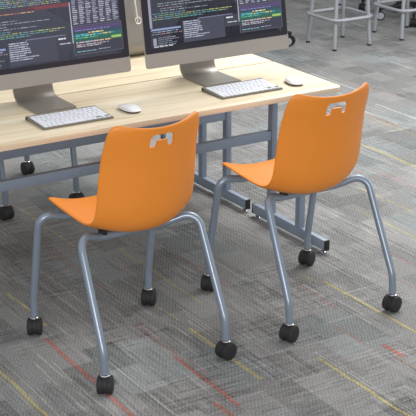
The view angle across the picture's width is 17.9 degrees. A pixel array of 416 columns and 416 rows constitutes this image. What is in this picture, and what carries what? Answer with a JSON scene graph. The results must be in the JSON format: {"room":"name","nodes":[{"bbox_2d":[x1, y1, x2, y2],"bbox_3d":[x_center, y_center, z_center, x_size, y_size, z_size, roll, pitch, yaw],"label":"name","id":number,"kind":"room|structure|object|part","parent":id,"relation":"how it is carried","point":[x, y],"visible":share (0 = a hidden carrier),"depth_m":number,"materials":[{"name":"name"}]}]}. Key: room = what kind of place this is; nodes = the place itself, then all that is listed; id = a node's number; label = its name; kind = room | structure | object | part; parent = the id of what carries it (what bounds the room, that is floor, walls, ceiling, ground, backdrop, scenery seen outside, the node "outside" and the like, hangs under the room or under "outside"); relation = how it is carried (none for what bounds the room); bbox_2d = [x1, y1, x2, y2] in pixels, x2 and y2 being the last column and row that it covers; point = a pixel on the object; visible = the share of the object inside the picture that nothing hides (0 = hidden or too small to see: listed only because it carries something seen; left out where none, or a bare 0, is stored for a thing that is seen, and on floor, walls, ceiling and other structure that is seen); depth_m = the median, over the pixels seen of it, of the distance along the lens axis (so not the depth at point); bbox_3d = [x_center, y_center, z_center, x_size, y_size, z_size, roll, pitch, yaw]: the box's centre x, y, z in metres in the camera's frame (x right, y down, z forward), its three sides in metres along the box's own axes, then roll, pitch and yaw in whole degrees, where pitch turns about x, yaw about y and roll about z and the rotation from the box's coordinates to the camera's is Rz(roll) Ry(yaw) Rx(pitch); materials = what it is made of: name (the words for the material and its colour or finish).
{"room":"classroom","nodes":[
{"label":"classroom","id":0,"kind":"room"},
{"bbox_2d":[0,0,415,415],"bbox_3d":[-1.712,-1.637,9.974,25.500,0.001,26.350,-12,23,-30],"label":"floor","id":1,"kind":"structure","parent":0,"point":[351,355],"depth_m":4.72,"materials":[{"name":"grey carpet"}]},
{"bbox_2d":[0,160,14,220],"bbox_3d":[-1.143,-0.367,5.345,0.498,0.816,0.557,-12,23,-30],"label":"chair","id":2,"kind":"object","parent":1,"relation":"on","point":[6,211],"visible":0.88,"depth_m":5.36,"materials":[{"name":"black plastic"}]},
{"bbox_3d":[-0.939,-0.193,5.310,0.247,0.380,0.076,-5,21,-13],"label":"leg","id":3,"kind":"part","parent":2,"relation":"part of","materials":[{"name":"grey metal"}]},
{"bbox_2d":[20,134,165,198],"bbox_3d":[-0.494,-0.504,5.713,0.501,0.816,0.561,-12,23,-30],"label":"chair","id":4,"kind":"object","parent":1,"relation":"on","point":[27,167],"visible":0.07,"depth_m":5.53,"materials":[{"name":"black plastic"}]},
{"bbox_3d":[-0.677,-0.370,5.778,0.320,0.390,0.124,4,21,11],"label":"leg","id":5,"kind":"part","parent":4,"relation":"part of","materials":[{"name":"grey metal"}]},
{"bbox_3d":[-0.501,-0.285,5.559,0.076,0.380,0.247,16,25,36],"label":"leg","id":6,"kind":"part","parent":4,"relation":"part of","materials":[{"name":"grey metal"}]},
{"bbox_2d":[27,111,236,394],"bbox_3d":[-0.259,0.067,4.163,0.506,0.816,0.563,-13,24,-30],"label":"chair","id":7,"kind":"object","parent":1,"relation":"on","point":[142,187],"visible":1,"depth_m":3.96,"materials":[{"name":"orange plastic"}]},
{"bbox_3d":[-0.461,0.178,4.300,0.247,0.380,0.076,-5,21,-13],"label":"leg","id":8,"kind":"part","parent":7,"relation":"part of","materials":[{"name":"grey metal"}]},
{"bbox_3d":[-0.324,0.264,4.055,0.124,0.390,0.320,5,21,13],"label":"leg","id":9,"kind":"part","parent":7,"relation":"part of","materials":[{"name":"grey metal"}]},
{"bbox_3d":[-0.257,0.133,4.423,0.076,0.380,0.247,15,25,36],"label":"leg","id":10,"kind":"part","parent":7,"relation":"part of","materials":[{"name":"grey metal"}]},
{"bbox_3d":[-0.085,0.226,4.159,0.232,0.390,0.229,-13,24,-30],"label":"leg","id":11,"kind":"part","parent":7,"relation":"part of","materials":[{"name":"grey metal"}]},
{"bbox_2d":[0,54,271,211],"bbox_3d":[-0.664,-0.210,5.187,1.828,0.629,0.564,-12,23,-30],"label":"table","id":12,"kind":"object","parent":1,"relation":"on","point":[138,73],"visible":0.47,"depth_m":5.17,"materials":[{"name":"brown wood"}]},
{"bbox_2d":[124,0,143,55],"bbox_3d":[-0.318,-0.910,5.358,0.632,0.565,0.196,-12,23,-30],"label":"desktop computer","id":13,"kind":"object","parent":12,"relation":"on","point":[132,7],"visible":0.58,"depth_m":5.34,"materials":[{"name":"grey metal"}]},
{"bbox_3d":[-0.024,-0.387,5.645,0.026,0.530,0.031,-12,23,-30],"label":"post","id":14,"kind":"part","parent":12,"relation":"part of","materials":[{"name":"grey metal"}]},
{"bbox_3d":[0.080,-0.330,5.491,0.026,0.530,0.031,-12,23,-30],"label":"post","id":15,"kind":"part","parent":12,"relation":"part of","materials":[{"name":"grey metal"}]},
{"bbox_2d":[0,62,339,252],"bbox_3d":[-0.368,-0.048,4.744,1.828,0.629,0.533,-12,23,-30],"label":"table","id":16,"kind":"object","parent":1,"relation":"on","point":[166,100],"visible":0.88,"depth_m":4.78,"materials":[{"name":"brown wood"}]},
{"bbox_2d":[0,0,130,113],"bbox_3d":[-0.583,-0.633,4.607,0.632,0.565,0.196,-12,23,-30],"label":"desktop computer","id":17,"kind":"object","parent":16,"relation":"on","point":[43,43],"visible":1,"depth_m":4.62,"materials":[{"name":"grey"}]},
{"bbox_2d":[25,105,113,129],"bbox_3d":[-0.475,-0.312,4.529,0.268,0.014,0.146,-12,23,-30],"label":"keyboard","id":18,"kind":"object","parent":16,"relation":"on","point":[87,114],"visible":1,"depth_m":4.51,"materials":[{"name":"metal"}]},
{"bbox_2d":[118,103,141,113],"bbox_3d":[-0.275,-0.353,4.633,0.061,0.020,0.105,-14,25,-34],"label":"computer mouse","id":19,"kind":"object","parent":16,"relation":"on","point":[130,108],"visible":1,"depth_m":4.61,"materials":[{"name":"grey plastic"}]},
{"bbox_2d":[139,0,288,86],"bbox_3d":[0.007,-0.758,4.944,0.632,0.565,0.196,-12,23,-30],"label":"desktop computer","id":20,"kind":"object","parent":16,"relation":"on","point":[188,34],"visible":1,"depth_m":4.93,"materials":[{"name":"metal"}]},
{"bbox_2d":[201,78,282,98],"bbox_3d":[0.127,-0.444,4.886,0.268,0.014,0.146,-12,23,-30],"label":"keyboard","id":21,"kind":"object","parent":16,"relation":"on","point":[259,85],"visible":1,"depth_m":4.87,"materials":[{"name":"white plastic"}]},
{"bbox_3d":[0.255,-0.234,5.229,0.026,0.530,0.031,-12,23,-30],"label":"post","id":22,"kind":"part","parent":16,"relation":"part of","materials":[{"name":"grey metal"}]},
{"bbox_2d":[284,77,303,85],"bbox_3d":[0.326,-0.481,4.980,0.061,0.020,0.105,-6,21,-17],"label":"computer mouse","id":23,"kind":"object","parent":16,"relation":"on","point":[293,81],"visible":1,"depth_m":4.95,"materials":[{"name":"grey plastic"}]},
{"bbox_3d":[0.359,-0.176,5.074,0.026,0.530,0.031,-12,23,-30],"label":"post","id":24,"kind":"part","parent":16,"relation":"part of","materials":[{"name":"grey metal"}]},
{"bbox_2d":[288,31,295,45],"bbox_3d":[0.302,-1.496,8.233,0.530,0.935,0.557,9,22,24],"label":"chair","id":25,"kind":"object","parent":1,"relation":"on","point":[291,39],"visible":0.14,"depth_m":8.27,"materials":[{"name":"black plastic"}]},
{"bbox_2d":[200,82,401,342],"bbox_3d":[0.317,-0.059,4.503,0.509,0.816,0.558,-13,24,-30],"label":"chair","id":26,"kind":"object","parent":1,"relation":"on","point":[316,151],"visible":0.95,"depth_m":4.29,"materials":[{"name":"orange plastic"}]},
{"bbox_3d":[0.116,0.053,4.639,0.247,0.380,0.076,-5,21,-13],"label":"leg","id":27,"kind":"part","parent":26,"relation":"part of","materials":[{"name":"grey metal"}]},
{"bbox_3d":[0.253,0.139,4.394,0.124,0.390,0.320,5,21,13],"label":"leg","id":28,"kind":"part","parent":26,"relation":"part of","materials":[{"name":"grey metal"}]},
{"bbox_3d":[0.321,0.008,4.762,0.076,0.380,0.247,15,25,36],"label":"leg","id":29,"kind":"part","parent":26,"relation":"part of","materials":[{"name":"grey metal"}]},
{"bbox_3d":[0.499,0.084,4.541,0.320,0.390,0.124,4,21,10],"label":"leg","id":30,"kind":"part","parent":26,"relation":"part of","materials":[{"name":"grey metal"}]},
{"bbox_2d":[306,0,372,50],"bbox_3d":[0.826,-1.370,8.219,0.340,0.708,0.340,-12,23,-30],"label":"bar stool","id":31,"kind":"object","parent":1,"relation":"on","point":[342,7],"visible":1,"depth_m":8.26,"materials":[{"name":"grey metal"}]},
{"bbox_3d":[0.662,-1.375,8.258,0.079,0.672,0.024,4,21,12],"label":"leg","id":32,"kind":"part","parent":31,"relation":"part of","materials":[{"name":"grey metal"}]},
{"bbox_3d":[0.788,-1.305,8.069,0.024,0.672,0.079,4,21,12],"label":"leg","id":33,"kind":"part","parent":31,"relation":"part of","materials":[{"name":"grey metal"}]},
{"bbox_3d":[0.863,-1.418,8.376,0.024,0.672,0.079,4,21,12],"label":"leg","id":34,"kind":"part","parent":31,"relation":"part of","materials":[{"name":"grey metal"}]},
{"bbox_3d":[0.989,-1.349,8.187,0.079,0.672,0.024,4,21,12],"label":"leg","id":35,"kind":"part","parent":31,"relation":"part of","materials":[{"name":"grey metal"}]},
{"bbox_2d":[338,0,409,11],"bbox_3d":[1.195,-1.886,9.291,0.557,0.935,0.530,10,23,26],"label":"chair","id":36,"kind":"object","parent":1,"relation":"on","point":[362,6],"visible":0.3,"depth_m":9.23,"materials":[{"name":"black plastic"}]},
{"bbox_2d":[372,0,415,40],"bbox_3d":[1.280,-1.471,8.492,0.340,0.708,0.340,-12,23,-30],"label":"bar stool","id":37,"kind":"object","parent":1,"relation":"on","point":[404,12],"visible":1,"depth_m":8.54,"materials":[{"name":"grey metal"}]},
{"bbox_3d":[1.117,-1.475,8.530,0.079,0.672,0.024,4,21,12],"label":"leg","id":38,"kind":"part","parent":37,"relation":"part of","materials":[{"name":"grey metal"}]},
{"bbox_3d":[1.243,-1.406,8.342,0.024,0.672,0.079,4,21,12],"label":"leg","id":39,"kind":"part","parent":37,"relation":"part of","materials":[{"name":"grey metal"}]},
{"bbox_3d":[1.318,-1.519,8.648,0.024,0.672,0.079,4,21,12],"label":"leg","id":40,"kind":"part","parent":37,"relation":"part of","materials":[{"name":"grey metal"}]},
{"bbox_2d":[378,1,415,26],"bbox_3d":[1.422,-1.726,8.856,0.557,0.935,0.530,4,21,12],"label":"chair","id":41,"kind":"object","parent":1,"relation":"on","point":[412,21],"visible":0.66,"depth_m":8.98,"materials":[{"name":"black plastic"}]},
{"bbox_3d":[1.287,-1.372,8.995,0.248,0.042,0.024,-2,20,-5],"label":"arm","id":42,"kind":"part","parent":41,"relation":"part of","materials":[{"name":"black plastic"}]}
]}

